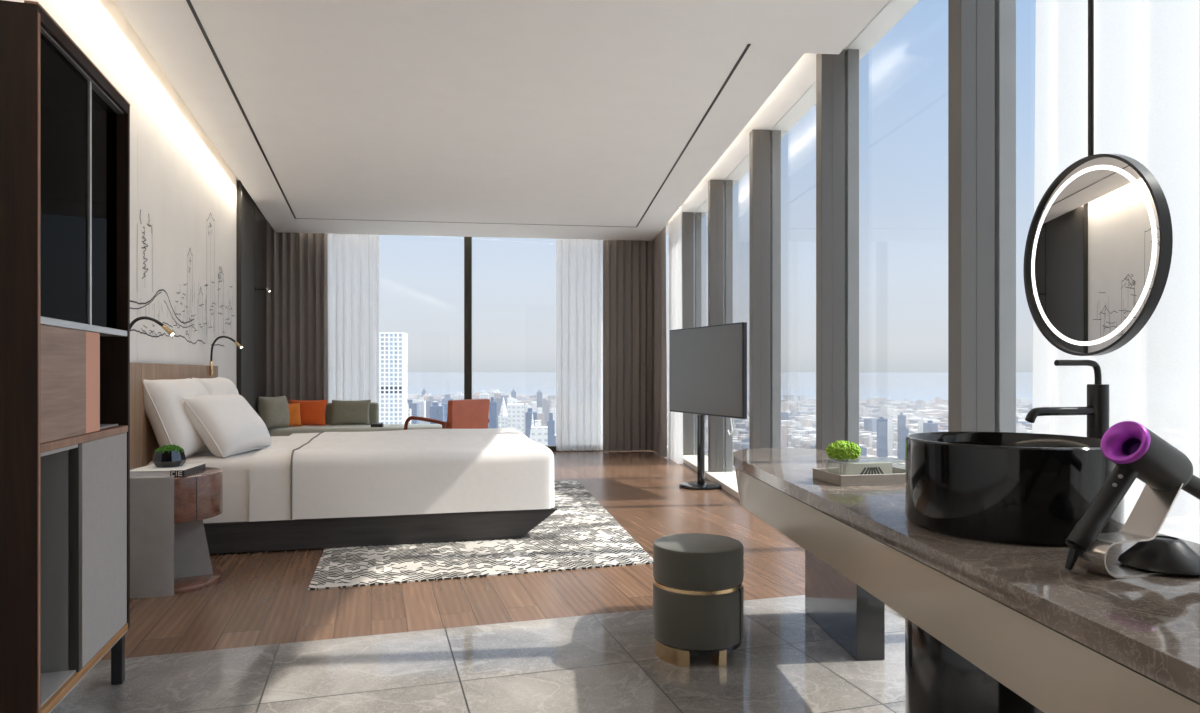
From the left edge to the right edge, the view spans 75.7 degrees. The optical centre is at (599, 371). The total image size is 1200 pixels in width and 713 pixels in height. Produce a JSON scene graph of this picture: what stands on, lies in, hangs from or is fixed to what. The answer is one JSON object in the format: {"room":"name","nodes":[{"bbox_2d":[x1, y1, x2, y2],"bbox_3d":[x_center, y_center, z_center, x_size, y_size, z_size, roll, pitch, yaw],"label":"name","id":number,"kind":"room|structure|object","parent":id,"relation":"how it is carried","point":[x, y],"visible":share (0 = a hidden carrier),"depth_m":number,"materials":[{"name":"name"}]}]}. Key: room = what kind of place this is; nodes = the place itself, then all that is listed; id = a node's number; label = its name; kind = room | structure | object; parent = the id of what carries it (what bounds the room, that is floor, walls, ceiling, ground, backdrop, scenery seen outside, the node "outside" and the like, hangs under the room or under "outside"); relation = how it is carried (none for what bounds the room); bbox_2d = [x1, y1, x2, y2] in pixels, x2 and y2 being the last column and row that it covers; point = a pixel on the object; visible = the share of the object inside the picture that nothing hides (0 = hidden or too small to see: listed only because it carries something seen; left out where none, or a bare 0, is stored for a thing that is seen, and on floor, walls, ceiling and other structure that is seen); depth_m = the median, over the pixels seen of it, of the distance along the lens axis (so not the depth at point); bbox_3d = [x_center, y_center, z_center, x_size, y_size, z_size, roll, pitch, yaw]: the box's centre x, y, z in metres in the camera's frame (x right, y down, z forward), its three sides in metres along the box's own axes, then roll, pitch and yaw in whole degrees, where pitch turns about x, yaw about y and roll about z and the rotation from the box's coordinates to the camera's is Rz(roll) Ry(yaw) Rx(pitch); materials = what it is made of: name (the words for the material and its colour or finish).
{"room":"hotel room","nodes":[
{"label":"hotel room","id":0,"kind":"room"},
{"bbox_2d":[5,0,236,385],"bbox_3d":[-2.258,-0.450,2.724,0.121,3.100,10.908,0,0,-17],"label":"wall","id":1,"kind":"structure","parent":0,"point":[178,177],"depth_m":5.26,"materials":[{"name":"white paint"}]},
{"bbox_2d":[130,209,233,345],"bbox_3d":[-3.195,-0.790,6.095,0.001,1.178,3.668,0,0,-17],"label":"mural","id":2,"kind":"object","parent":1,"relation":"attached to","point":[155,295],"visible":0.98,"depth_m":5.73,"materials":[{"name":"grey"}]},
{"bbox_2d":[236,180,241,395],"bbox_3d":[-3.736,-0.440,7.983,0.050,3.080,0.040,0,0,-17],"label":"trim","id":3,"kind":"structure","parent":1,"relation":"attached to","point":[238,182],"depth_m":7.97,"materials":[{"name":"metal"}]},
{"bbox_2d":[101,450,804,659],"bbox_3d":[-0.675,1.160,7.428,5.733,0.120,7.902,0,0,-17],"label":"floor","id":4,"kind":"structure","parent":0,"point":[263,597],"depth_m":3.88,"materials":[{"name":"brown wood"}]},
{"bbox_2d":[130,467,222,597],"bbox_3d":[-2.262,0.807,4.022,0.528,0.585,0.535,0,0,0],"label":"nightstand","id":5,"kind":"object","parent":4,"relation":"on","point":[169,552],"visible":0.7,"depth_m":3.80,"materials":[{"name":"grey wood"}]},
{"bbox_2d":[130,463,205,476],"bbox_3d":[-2.238,0.509,3.992,0.272,0.034,0.292,0,0,-8],"label":"book","id":6,"kind":"object","parent":5,"relation":"on","point":[151,470],"visible":0.88,"depth_m":3.87,"materials":[{"name":"white paper"}]},
{"bbox_2d":[152,444,185,467],"bbox_3d":[-2.250,0.435,4.030,0.160,0.115,0.152,0,0,-20],"label":"planter","id":7,"kind":"object","parent":6,"relation":"on","point":[165,456],"visible":1,"depth_m":3.98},
{"bbox_2d":[130,362,556,553],"bbox_3d":[-1.772,0.523,5.667,2.630,1.153,2.818,0,0,-14],"label":"platform bed","id":8,"kind":"object","parent":4,"relation":"on","point":[231,531],"visible":0.28,"depth_m":4.76,"materials":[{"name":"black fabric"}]},
{"bbox_2d":[130,316,173,335],"bbox_3d":[-2.439,-0.135,4.170,0.252,0.330,0.046,0,0,-17],"label":"reading lamp","id":9,"kind":"object","parent":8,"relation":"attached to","point":[169,331],"visible":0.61,"depth_m":4.17,"materials":[{"name":"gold metal"}]},
{"bbox_2d":[143,378,208,457],"bbox_3d":[-2.649,0.285,4.910,0.435,0.585,0.784,0,0,-10],"label":"pillow","id":10,"kind":"object","parent":8,"relation":"on","point":[170,422],"visible":0.68,"depth_m":4.59,"materials":[{"name":"fabric"}]},
{"bbox_2d":[192,377,238,394],"bbox_3d":[-2.868,0.285,5.814,0.426,0.584,0.784,0,0,-14],"label":"pillow","id":11,"kind":"object","parent":8,"relation":"on","point":[218,385],"visible":0.24,"depth_m":5.62,"materials":[{"name":"fabric"}]},
{"bbox_2d":[209,336,241,375],"bbox_3d":[-3.099,-0.135,6.394,0.252,0.330,0.046,0,0,-17],"label":"reading lamp","id":12,"kind":"object","parent":8,"relation":"attached to","point":[219,337],"visible":1,"depth_m":6.37,"materials":[{"name":"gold metal"}]},
{"bbox_2d":[209,361,212,375],"bbox_3d":[-3.209,-0.030,6.370,0.028,0.120,0.028,0,0,-17],"label":"lamp base","id":13,"kind":"object","parent":12,"relation":"attached to","point":[210,362],"depth_m":6.36,"materials":[{"name":"gold metal"}]},
{"bbox_2d":[183,394,270,457],"bbox_3d":[-2.386,0.338,4.974,0.448,0.496,0.634,0,0,1],"label":"pillow","id":14,"kind":"object","parent":8,"relation":"on","point":[227,424],"visible":0.98,"depth_m":4.76,"materials":[{"name":"fabric"}]},
{"bbox_2d":[249,433,318,521],"bbox_3d":[-2.203,0.700,5.564,0.255,0.400,1.842,0,0,-14],"label":"sheet","id":15,"kind":"object","parent":8,"relation":"on","point":[270,467],"visible":0.78,"depth_m":4.68,"materials":[{"name":"white fabric"}]},
{"bbox_2d":[290,428,554,519],"bbox_3d":[-1.299,0.688,5.782,1.646,0.417,1.868,0,0,-14],"label":"duvet","id":16,"kind":"object","parent":8,"relation":"on","point":[415,471],"visible":1,"depth_m":4.92,"materials":[{"name":"white fabric"}]},
{"bbox_2d":[268,403,441,435],"bbox_3d":[-2.754,0.750,9.761,2.560,0.700,0.790,0,0,-8],"label":"sofa","id":17,"kind":"object","parent":4,"relation":"on","point":[374,407],"visible":0.22,"depth_m":9.43,"materials":[{"name":"grey fabric"}]},
{"bbox_2d":[258,396,289,428],"bbox_3d":[-3.930,0.490,9.301,0.269,0.432,0.426,0,0,20],"label":"cushion","id":18,"kind":"object","parent":17,"relation":"on","point":[274,411],"visible":0.9,"depth_m":9.19,"materials":[{"name":"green fabric"}]},
{"bbox_2d":[288,403,301,425],"bbox_3d":[-3.830,0.530,9.494,0.185,0.315,0.306,0,0,44],"label":"cushion","id":19,"kind":"object","parent":17,"relation":"on","point":[294,409],"visible":0.51,"depth_m":9.49,"materials":[{"name":"fabric"}]},
{"bbox_2d":[289,400,326,425],"bbox_3d":[-3.700,0.515,9.752,0.485,0.361,0.220,0,0,-2],"label":"cushion","id":20,"kind":"object","parent":17,"relation":"on","point":[312,412],"visible":0.72,"depth_m":9.70,"materials":[{"name":"fabric"}]},
{"bbox_2d":[331,400,370,424],"bbox_3d":[-3.170,0.515,9.822,0.484,0.348,0.202,0,0,-8],"label":"cushion","id":21,"kind":"object","parent":17,"relation":"on","point":[344,412],"visible":1,"depth_m":9.77,"materials":[{"name":"fabric"}]},
{"bbox_2d":[371,423,383,426],"bbox_3d":[-2.740,0.650,9.488,0.140,0.048,0.103,0,0,-7],"label":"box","id":22,"kind":"object","parent":17,"relation":"on","point":[372,424],"visible":1,"depth_m":9.44,"materials":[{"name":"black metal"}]},
{"bbox_2d":[404,399,489,429],"bbox_3d":[-1.627,0.697,8.336,0.766,0.814,0.640,0,0,37],"label":"armchair","id":23,"kind":"object","parent":4,"relation":"on","point":[468,413],"visible":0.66,"depth_m":8.11,"materials":[{"name":"orange leather"}]},
{"bbox_2d":[308,480,652,589],"bbox_3d":[-0.849,1.095,5.836,2.329,0.008,3.368,0,0,-17],"label":"rug","id":24,"kind":"object","parent":4,"relation":"on","point":[581,533],"visible":0.43,"depth_m":4.61,"materials":[{"name":"carpet"}]},
{"bbox_2d":[464,237,667,450],"bbox_3d":[-1.674,-0.450,10.639,5.546,3.100,0.888,0,0,0],"label":"window frame","id":25,"kind":"structure","parent":4,"relation":"on","point":[467,240],"depth_m":10.53,"materials":[{"name":"black metal"}]},
{"bbox_2d":[667,446,738,499],"bbox_3d":[1.484,1.070,4.764,0.327,0.060,12.703,0,0,-4],"label":"sill","id":26,"kind":"structure","parent":4,"relation":"on","point":[728,482],"depth_m":7.75,"materials":[{"name":"beige stone"}]},
{"bbox_2d":[682,212,693,454],"bbox_3d":[1.101,-0.480,9.705,0.146,3.040,0.103,0,0,-4],"label":"column","id":27,"kind":"structure","parent":26,"relation":"on","point":[687,217],"depth_m":9.66,"materials":[{"name":"metal"}]},
{"bbox_2d":[694,212,700,454],"bbox_3d":[1.181,-0.450,10.333,0.092,3.100,1.331,0,0,-4],"label":"window","id":28,"kind":"structure","parent":26,"relation":"on","point":[697,216],"depth_m":9.67,"materials":[{"name":"clear glass"}]},
{"bbox_2d":[708,180,723,471],"bbox_3d":[1.212,-0.480,8.075,0.146,3.040,0.103,0,0,-4],"label":"column","id":29,"kind":"structure","parent":26,"relation":"on","point":[715,187],"depth_m":8.03,"materials":[{"name":"metal"}]},
{"bbox_2d":[724,180,732,473],"bbox_3d":[1.281,-0.450,8.876,0.092,3.100,1.679,0,0,-4],"label":"window","id":30,"kind":"structure","parent":26,"relation":"on","point":[728,184],"depth_m":8.04,"materials":[{"name":"clear glass"}]},
{"bbox_2d":[749,130,769,448],"bbox_3d":[1.327,-0.480,6.415,0.146,3.040,0.103,0,0,-4],"label":"column","id":31,"kind":"structure","parent":26,"relation":"on","point":[759,140],"depth_m":6.37,"materials":[{"name":"metal"}]},
{"bbox_2d":[770,130,780,447],"bbox_3d":[1.394,-0.450,7.231,0.092,3.100,1.709,0,0,-4],"label":"window frame","id":32,"kind":"structure","parent":26,"relation":"on","point":[775,135],"depth_m":6.38,"materials":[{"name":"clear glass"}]},
{"bbox_2d":[816,49,843,449],"bbox_3d":[1.436,-0.480,4.815,0.146,3.040,0.103,0,0,-4],"label":"column","id":33,"kind":"structure","parent":26,"relation":"on","point":[829,67],"depth_m":4.77,"materials":[{"name":"metal"}]},
{"bbox_2d":[844,49,858,445],"bbox_3d":[1.506,-0.450,5.601,0.092,3.100,1.649,0,0,-4],"label":"window frame","id":34,"kind":"structure","parent":26,"relation":"on","point":[851,56],"depth_m":4.78,"materials":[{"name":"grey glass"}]},
{"bbox_2d":[948,0,994,431],"bbox_3d":[1.546,-0.480,3.215,0.146,3.040,0.103,0,0,-4],"label":"column","id":35,"kind":"structure","parent":26,"relation":"on","point":[971,23],"depth_m":3.17,"materials":[{"name":"grey metal"}]},
{"bbox_2d":[995,0,1015,431],"bbox_3d":[1.616,-0.450,4.001,0.092,3.100,1.649,0,0,-4],"label":"window frame","id":36,"kind":"structure","parent":26,"relation":"on","point":[1005,10],"depth_m":3.18,"materials":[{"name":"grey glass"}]},
{"bbox_2d":[670,322,746,489],"bbox_3d":[0.973,0.333,7.364,0.416,1.535,1.411,0,0,-22],"label":"television","id":37,"kind":"object","parent":4,"relation":"on","point":[708,364],"visible":0.95,"depth_m":7.29,"materials":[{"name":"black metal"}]},
{"bbox_2d":[51,595,904,712],"bbox_3d":[0.495,1.159,0.740,4.170,0.121,5.586,0,0,-17],"label":"tiles","id":38,"kind":"structure","parent":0,"point":[784,662],"depth_m":2.79,"materials":[{"name":"grey tile"}]},
{"bbox_2d":[0,0,129,712],"bbox_3d":[-1.806,0.069,2.318,0.487,2.060,0.802,0,0,-17],"label":"display cabinet","id":39,"kind":"object","parent":38,"relation":"on","point":[65,127],"visible":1,"depth_m":2.23,"materials":[{"name":"brown wood"}]},
{"bbox_2d":[41,316,126,336],"bbox_3d":[-1.800,-0.137,2.320,0.468,0.021,0.758,0,0,-17],"label":"shelf","id":40,"kind":"object","parent":39,"relation":"attached to","point":[58,324],"depth_m":2.32,"materials":[{"name":"metal"}]},
{"bbox_2d":[41,425,127,452],"bbox_3d":[-1.799,0.202,2.320,0.470,0.023,0.758,0,0,-17],"label":"shelf","id":41,"kind":"object","parent":39,"relation":"attached to","point":[83,438],"depth_m":2.33,"materials":[{"name":"brown wood"}]},
{"bbox_2d":[653,533,743,667],"bbox_3d":[0.385,0.883,3.030,0.352,0.432,0.352,0,0,0],"label":"stool","id":42,"kind":"object","parent":38,"relation":"on","point":[698,589],"visible":1,"depth_m":2.88,"materials":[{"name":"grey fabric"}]},
{"bbox_2d":[733,448,1199,712],"bbox_3d":[0.939,0.732,2.279,0.585,0.733,2.862,0,0,-4],"label":"vanity","id":43,"kind":"object","parent":38,"relation":"on","point":[991,627],"visible":0.92,"depth_m":1.55,"materials":[{"name":"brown stone"}]},
{"bbox_2d":[813,466,904,485],"bbox_3d":[0.895,0.347,2.584,0.300,0.035,0.190,0,0,-12],"label":"tray","id":44,"kind":"object","parent":43,"relation":"on","point":[832,476],"visible":0.66,"depth_m":2.49,"materials":[{"name":"stone"}]},
{"bbox_2d":[826,457,904,474],"bbox_3d":[0.889,0.325,2.565,0.243,0.067,0.103,0,0,-12],"label":"box","id":45,"kind":"object","parent":44,"relation":"in","point":[882,465],"visible":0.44,"depth_m":2.55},
{"bbox_2d":[825,440,860,460],"bbox_3d":[0.803,0.258,2.548,0.116,0.066,0.114,0,0,0],"label":"moss ball","id":46,"kind":"object","parent":45,"relation":"on","point":[839,450],"visible":1,"depth_m":2.51,"materials":[{"name":"plant"}]},
{"bbox_2d":[860,467,883,474],"bbox_3d":[0.888,0.335,2.544,0.114,0.045,0.001,0,0,-12],"label":"print","id":47,"kind":"object","parent":45,"relation":"attached to","point":[871,469],"depth_m":2.55},
{"bbox_2d":[905,431,1123,546],"bbox_3d":[0.967,0.262,1.827,0.454,0.207,0.454,0,0,0],"label":"vessel sink","id":48,"kind":"object","parent":43,"relation":"in","point":[1029,489],"visible":0.78,"depth_m":1.65,"materials":[{"name":"black ceramic"}]},
{"bbox_2d":[1025,360,1108,438],"bbox_3d":[1.131,0.168,1.871,0.237,0.395,0.047,0,0,-15],"label":"faucet","id":49,"kind":"object","parent":43,"relation":"on","point":[1097,409],"visible":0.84,"depth_m":1.87,"materials":[{"name":"black metal"}]},
{"bbox_2d":[1076,475,1199,577],"bbox_3d":[1.016,0.273,1.420,0.297,0.183,0.142,0,0,-18],"label":"stand","id":50,"kind":"object","parent":43,"relation":"on","point":[1152,554],"visible":0.92,"depth_m":1.40,"materials":[{"name":"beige metal"}]},
{"bbox_2d":[1065,421,1192,570],"bbox_3d":[0.969,0.224,1.425,0.255,0.270,0.125,0,0,0],"label":"hair dryer","id":51,"kind":"object","parent":50,"relation":"on","point":[1136,451],"visible":0.99,"depth_m":1.40,"materials":[{"name":"grey plastic"}]},
{"bbox_2d":[113,0,918,240],"bbox_3d":[-1.245,-2.075,4.756,6.733,0.150,12.913,0,0,0],"label":"ceiling","id":52,"kind":"structure","parent":0,"point":[795,95],"depth_m":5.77,"materials":[{"name":"white paint"}]},
{"bbox_2d":[267,221,327,429],"bbox_3d":[-3.965,-0.449,10.107,0.744,3.073,0.185,0,0,0],"label":"drape","id":53,"kind":"object","parent":52,"relation":"hanging from","point":[297,263],"visible":0.63,"depth_m":10.12,"materials":[{"name":"fabric"}]},
{"bbox_2d":[327,234,378,403],"bbox_3d":[-3.331,-0.480,10.286,0.734,3.010,0.159,0,0,0],"label":"sheer curtain","id":54,"kind":"object","parent":52,"relation":"hanging from","point":[353,259],"visible":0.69,"depth_m":10.31,"materials":[{"name":"fabric"}]},
{"bbox_2d":[186,0,750,226],"bbox_3d":[-1.373,-1.809,5.153,4.405,0.022,8.876,0,0,0],"label":"ceiling track","id":55,"kind":"object","parent":52,"relation":"attached to","point":[188,1],"visible":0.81,"depth_m":5.39,"materials":[{"name":"black metal"}]},
{"bbox_2d":[556,239,602,450],"bbox_3d":[-0.249,-0.449,10.681,0.715,3.073,0.155,0,0,0],"label":"sheer curtain","id":56,"kind":"object","parent":52,"relation":"hanging from","point":[579,262],"visible":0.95,"depth_m":10.69,"materials":[{"name":"fabric"}]},
{"bbox_2d":[603,225,666,456],"bbox_3d":[0.449,-0.449,10.287,0.817,3.073,0.868,0,0,0],"label":"drape","id":57,"kind":"object","parent":52,"relation":"hanging from","point":[634,272],"visible":0.91,"depth_m":10.65,"materials":[{"name":"fabric"}]},
{"bbox_2d":[668,207,682,463],"bbox_3d":[0.923,-0.449,9.507,0.123,3.073,0.754,0,0,0],"label":"sheer curtain","id":58,"kind":"object","parent":52,"relation":"hanging from","point":[675,419],"visible":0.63,"depth_m":9.35,"materials":[{"name":"fabric"}]},
{"bbox_2d":[1023,0,1172,355],"bbox_3d":[1.228,-0.920,1.930,0.060,1.760,0.496,0,0,-4],"label":"round mirror","id":59,"kind":"object","parent":52,"relation":"hanging from","point":[1099,245],"visible":1,"depth_m":1.90,"materials":[{"name":"black metal"}]},
{"bbox_2d":[1028,157,1159,352],"bbox_3d":[1.220,-0.288,1.930,0.005,0.482,0.482,0,0,-4],"label":"mirror glass","id":60,"kind":"object","parent":59,"relation":"attached to","point":[1094,234],"depth_m":1.90,"materials":[{"name":"silver metal"}]},
{"bbox_2d":[1032,0,1199,543],"bbox_3d":[1.429,-0.351,1.703,0.182,2.878,1.470,0,0,0],"label":"sheer curtain","id":61,"kind":"object","parent":52,"relation":"hanging from","point":[1147,52],"visible":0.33,"depth_m":2.06,"materials":[{"name":"white fabric"}]},
{"bbox_3d":[-4.167,-0.450,9.148,0.115,3.100,2.494,0,0,-17],"label":"wall","id":62,"kind":"structure","parent":0,"visible":0},
{"bbox_2d":[242,185,254,409],"bbox_3d":[-3.895,-0.440,8.492,0.035,3.080,1.022,0,0,-17],"label":"wall panel","id":63,"kind":"object","parent":62,"relation":"attached to","point":[248,205],"visible":0.56,"depth_m":8.54,"materials":[{"name":"brown metal"}]},
{"bbox_2d":[255,204,266,413],"bbox_3d":[-4.237,-0.440,9.646,0.036,3.080,1.338,0,0,-17],"label":"wall panel","id":64,"kind":"object","parent":62,"relation":"attached to","point":[260,220],"visible":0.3,"depth_m":9.47,"materials":[{"name":"wood"}]},
{"label":"outside","id":65,"kind":"structure","parent":0,"visible":0},
{"label":"ground","id":66,"kind":"structure","parent":65,"visible":0},
{"bbox_2d":[379,332,406,423],"bbox_3d":[-225.000,122.024,832.000,29.500,328.153,29.500,0,0,-6],"label":"skyscraper","id":67,"kind":"structure","parent":66,"relation":"on","point":[392,345],"depth_m":818.71,"materials":[{"name":"concrete"}]},
{"bbox_2d":[407,404,410,423],"bbox_3d":[-324.326,169.744,1300.000,10.968,232.712,11.794,0,0,-6],"label":"building","id":68,"kind":"structure","parent":66,"relation":"on","point":[408,410],"depth_m":1294.62,"materials":[{"name":"white stone"}]},
{"bbox_2d":[407,399,418,423],"bbox_3d":[-465.397,177.022,1900.000,32.061,218.156,34.474,0,0,-6],"label":"building","id":69,"kind":"structure","parent":66,"relation":"on","point":[414,407],"depth_m":1884.13,"materials":[{"name":"blue glass"}]},
{"bbox_2d":[418,397,429,423],"bbox_3d":[-479.005,177.334,2100.000,30.373,217.532,32.659,0,0,-6],"label":"building","id":70,"kind":"structure","parent":66,"relation":"on","point":[422,404],"depth_m":2083.50,"materials":[{"name":"concrete"}]},
{"bbox_2d":[426,397,430,417],"bbox_3d":[-536.895,183.337,2434.880,25.088,205.526,23.834,0,0,-17],"label":"building","id":71,"kind":"structure","parent":66,"relation":"on","point":[428,403],"depth_m":2422.22,"materials":[{"name":"concrete"}]},
{"bbox_2d":[427,393,432,405],"bbox_3d":[-561.954,178.475,2580.637,31.580,215.250,30.001,0,0,-17],"label":"building","id":72,"kind":"structure","parent":66,"relation":"on","point":[429,396],"depth_m":2565.26,"materials":[{"name":"concrete"}]},
{"bbox_2d":[430,402,443,423],"bbox_3d":[-359.124,176.281,1700.000,28.686,219.638,30.845,0,0,-6],"label":"building","id":73,"kind":"structure","parent":66,"relation":"on","point":[436,411],"depth_m":1684.80,"materials":[{"name":"blue glass"}]},
{"bbox_2d":[441,403,447,421],"bbox_3d":[-399.161,183.600,2007.346,59.366,205.000,56.398,0,0,-17],"label":"building","id":74,"kind":"structure","parent":66,"relation":"on","point":[445,405],"depth_m":1993.92,"materials":[{"name":"blue glass"}]},
{"bbox_2d":[442,394,452,402],"bbox_3d":[-675.800,192.670,3416.835,57.889,186.860,54.994,0,0,-17],"label":"building","id":75,"kind":"structure","parent":66,"relation":"on","point":[447,398],"depth_m":3403.39,"materials":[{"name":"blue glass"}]},
{"bbox_2d":[455,392,463,399],"bbox_3d":[-415.824,172.979,2300.000,30.494,226.243,32.789,0,0,-6],"label":"building","id":76,"kind":"structure","parent":66,"relation":"on","point":[459,396],"depth_m":2284.09,"materials":[{"name":"concrete"}]},
{"bbox_2d":[472,392,479,398],"bbox_3d":[-442.743,179.500,2820.491,44.337,213.200,42.120,0,0,-17],"label":"building","id":77,"kind":"structure","parent":66,"relation":"on","point":[476,395],"depth_m":2798.19,"materials":[{"name":"concrete"}]},
{"bbox_2d":[479,391,488,398],"bbox_3d":[-315.708,168.463,2100.000,25.311,235.273,27.216,0,0,-6],"label":"building","id":78,"kind":"structure","parent":66,"relation":"on","point":[482,395],"depth_m":2087.07,"materials":[{"name":"white stone"}]},
{"bbox_2d":[489,397,496,428],"bbox_3d":[-208.009,167.655,1500.000,14.463,236.891,15.552,0,0,-6],"label":"building","id":79,"kind":"structure","parent":66,"relation":"on","point":[493,405],"depth_m":1492.29,"materials":[{"name":"blue glass"}]},
{"bbox_2d":[492,389,502,398],"bbox_3d":[-403.853,178.475,3128.454,55.985,215.250,53.185,0,0,-17],"label":"building","id":80,"kind":"structure","parent":66,"relation":"on","point":[497,390],"depth_m":3111.34,"materials":[{"name":"concrete"}]},
{"bbox_2d":[494,393,500,401],"bbox_3d":[-389.217,183.600,2939.999,54.721,205.000,51.985,0,0,-17],"label":"building","id":81,"kind":"structure","parent":66,"relation":"on","point":[496,394],"depth_m":2928.18,"materials":[{"name":"concrete"}]},
{"bbox_2d":[498,397,506,427],"bbox_3d":[-212.610,170.590,1700.000,22.539,231.020,24.235,0,0,-6],"label":"building","id":82,"kind":"structure","parent":66,"relation":"on","point":[502,418],"depth_m":1688.51,"materials":[{"name":"concrete"}]},
{"bbox_2d":[497,395,515,427],"bbox_3d":[-328.780,184.032,2702.977,57.695,204.135,54.810,0,0,-17],"label":"building","id":83,"kind":"structure","parent":66,"relation":"on","point":[499,399],"depth_m":2683.77,"materials":[{"name":"concrete"}]},
{"bbox_2d":[507,399,522,432],"bbox_3d":[-153.318,167.520,1400.000,28.686,237.160,30.845,0,0,-6],"label":"building","id":84,"kind":"structure","parent":66,"relation":"on","point":[514,410],"depth_m":1384.53,"materials":[{"name":"concrete"}]},
{"bbox_2d":[524,403,529,432],"bbox_3d":[-260.464,199.183,2762.843,18.987,173.833,18.038,0,0,-17],"label":"building","id":85,"kind":"structure","parent":66,"relation":"on","point":[526,406],"depth_m":2759.52,"materials":[{"name":"concrete"}]},
{"bbox_2d":[525,408,536,437],"bbox_3d":[-143.079,180.459,1600.000,23.142,211.282,24.883,0,0,-6],"label":"building","id":86,"kind":"structure","parent":66,"relation":"on","point":[528,415],"depth_m":1587.37,"materials":[{"name":"blue glass"}]},
{"bbox_2d":[531,420,547,444],"bbox_3d":[-78.408,174.394,1000.000,20.490,223.412,22.032,0,0,-6],"label":"building","id":87,"kind":"structure","parent":66,"relation":"on","point":[539,434],"depth_m":989.48,"materials":[{"name":"white stone"}]},
{"bbox_2d":[537,389,541,407],"bbox_3d":[-240.830,178.475,3141.906,28.359,215.250,26.941,0,0,-17],"label":"building","id":88,"kind":"structure","parent":66,"relation":"on","point":[539,394],"depth_m":3127.71,"materials":[{"name":"concrete"}]},
{"bbox_2d":[537,407,545,425],"bbox_3d":[-186.706,198.172,2388.997,34.259,175.857,32.546,0,0,-17],"label":"building","id":89,"kind":"structure","parent":66,"relation":"on","point":[540,416],"depth_m":2378.85,"materials":[{"name":"concrete"}]},
{"bbox_2d":[541,399,548,425],"bbox_3d":[-211.466,194.405,2982.423,26.795,183.391,25.455,0,0,-17],"label":"building","id":90,"kind":"structure","parent":66,"relation":"on","point":[544,403],"depth_m":2970.67,"materials":[{"name":"concrete"}]},
{"bbox_2d":[547,413,555,444],"bbox_3d":[-120.658,193.530,1900.000,22.901,185.141,24.624,0,0,-6],"label":"building","id":91,"kind":"structure","parent":66,"relation":"on","point":[550,423],"depth_m":1890.58,"materials":[{"name":"blue glass"}]},
{"bbox_2d":[549,405,555,433],"bbox_3d":[-142.162,194.303,2401.793,25.525,183.595,24.249,0,0,-17],"label":"building","id":92,"kind":"structure","parent":66,"relation":"on","point":[551,410],"depth_m":2390.50,"materials":[{"name":"concrete"}]},
{"bbox_2d":[407,394,1031,469],"bbox_3d":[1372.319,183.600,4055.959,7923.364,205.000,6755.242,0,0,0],"label":"buildings","id":93,"kind":"structure","parent":66,"relation":"on","point":[801,423],"depth_m":4411.85},
{"bbox_2d":[734,443,748,449],"bbox_3d":[493.946,263.996,2634.123,53.463,44.207,50.790,0,0,-17],"label":"building","id":94,"kind":"structure","parent":66,"relation":"on","point":[737,446],"depth_m":2620.32,"materials":[{"name":"concrete"}]},
{"bbox_2d":[781,425,786,447],"bbox_3d":[613.211,232.986,2662.069,45.355,106.229,43.087,0,0,-17],"label":"building","id":95,"kind":"structure","parent":66,"relation":"on","point":[783,427],"depth_m":2645.39,"materials":[{"name":"concrete"}]},
{"bbox_2d":[781,412,788,419],"bbox_3d":[946.178,248.651,4077.608,73.340,74.898,69.673,0,0,-17],"label":"building","id":96,"kind":"structure","parent":66,"relation":"on","point":[784,416],"depth_m":4049.53,"materials":[{"name":"blue glass"}]},
{"bbox_2d":[859,446,866,455],"bbox_3d":[736.350,247.519,2167.831,18.100,77.163,17.195,0,0,-17],"label":"building","id":97,"kind":"structure","parent":66,"relation":"on","point":[863,449],"depth_m":2160.16,"materials":[{"name":"blue glass"}]},
{"bbox_2d":[864,418,877,432],"bbox_3d":[1207.090,244.500,3401.207,59.047,83.200,56.094,0,0,-17],"label":"building","id":98,"kind":"structure","parent":66,"relation":"on","point":[870,424],"depth_m":3376.91,"materials":[{"name":"blue glass"}]},
{"bbox_2d":[877,417,886,457],"bbox_3d":[840.591,210.179,2300.000,22.177,151.842,23.847,0,0,-6],"label":"building","id":99,"kind":"structure","parent":66,"relation":"on","point":[881,423],"depth_m":2288.84,"materials":[{"name":"blue glass"}]},
{"bbox_2d":[880,407,897,415],"bbox_3d":[1752.814,250.253,4681.758,71.185,71.695,67.626,0,0,-17],"label":"building","id":100,"kind":"structure","parent":66,"relation":"on","point":[886,410],"depth_m":4653.02,"materials":[{"name":"concrete"}]},
{"bbox_2d":[887,419,892,455],"bbox_3d":[975.505,223.186,2600.000,15.669,125.828,16.848,0,0,-6],"label":"building","id":101,"kind":"structure","parent":66,"relation":"on","point":[889,423],"depth_m":2591.69,"materials":[{"name":"white stone"}]},
{"bbox_2d":[898,412,908,459],"bbox_3d":[903.188,203.190,2300.000,22.177,165.821,23.847,0,0,-6],"label":"building","id":102,"kind":"structure","parent":66,"relation":"on","point":[903,431],"depth_m":2288.28,"materials":[{"name":"blue glass"}]},
{"bbox_2d":[918,418,931,432],"bbox_3d":[1276.457,233.787,3030.806,38.336,104.626,36.420,0,0,-17],"label":"building","id":103,"kind":"structure","parent":66,"relation":"on","point":[921,421],"depth_m":3021.87,"materials":[{"name":"white stone"}]},
{"bbox_2d":[923,420,937,432],"bbox_3d":[949.456,212.239,2200.000,37.123,147.722,39.917,0,0,-6],"label":"building","id":104,"kind":"structure","parent":66,"relation":"on","point":[930,426],"depth_m":2183.49,"materials":[{"name":"blue glass"}]},
{"bbox_2d":[1016,423,1026,432],"bbox_3d":[1674.072,246.100,3081.221,41.392,80.000,39.323,0,0,-17],"label":"building","id":105,"kind":"structure","parent":66,"relation":"on","point":[1019,428],"depth_m":3065.71,"materials":[{"name":"white"}]},
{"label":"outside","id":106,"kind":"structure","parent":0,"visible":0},
{"bbox_2d":[407,378,1032,401],"bbox_3d":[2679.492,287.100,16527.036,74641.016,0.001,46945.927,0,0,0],"label":"sea water","id":107,"kind":"structure","parent":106,"point":[897,389],"depth_m":8883.94,"materials":[{"name":"liquid"}]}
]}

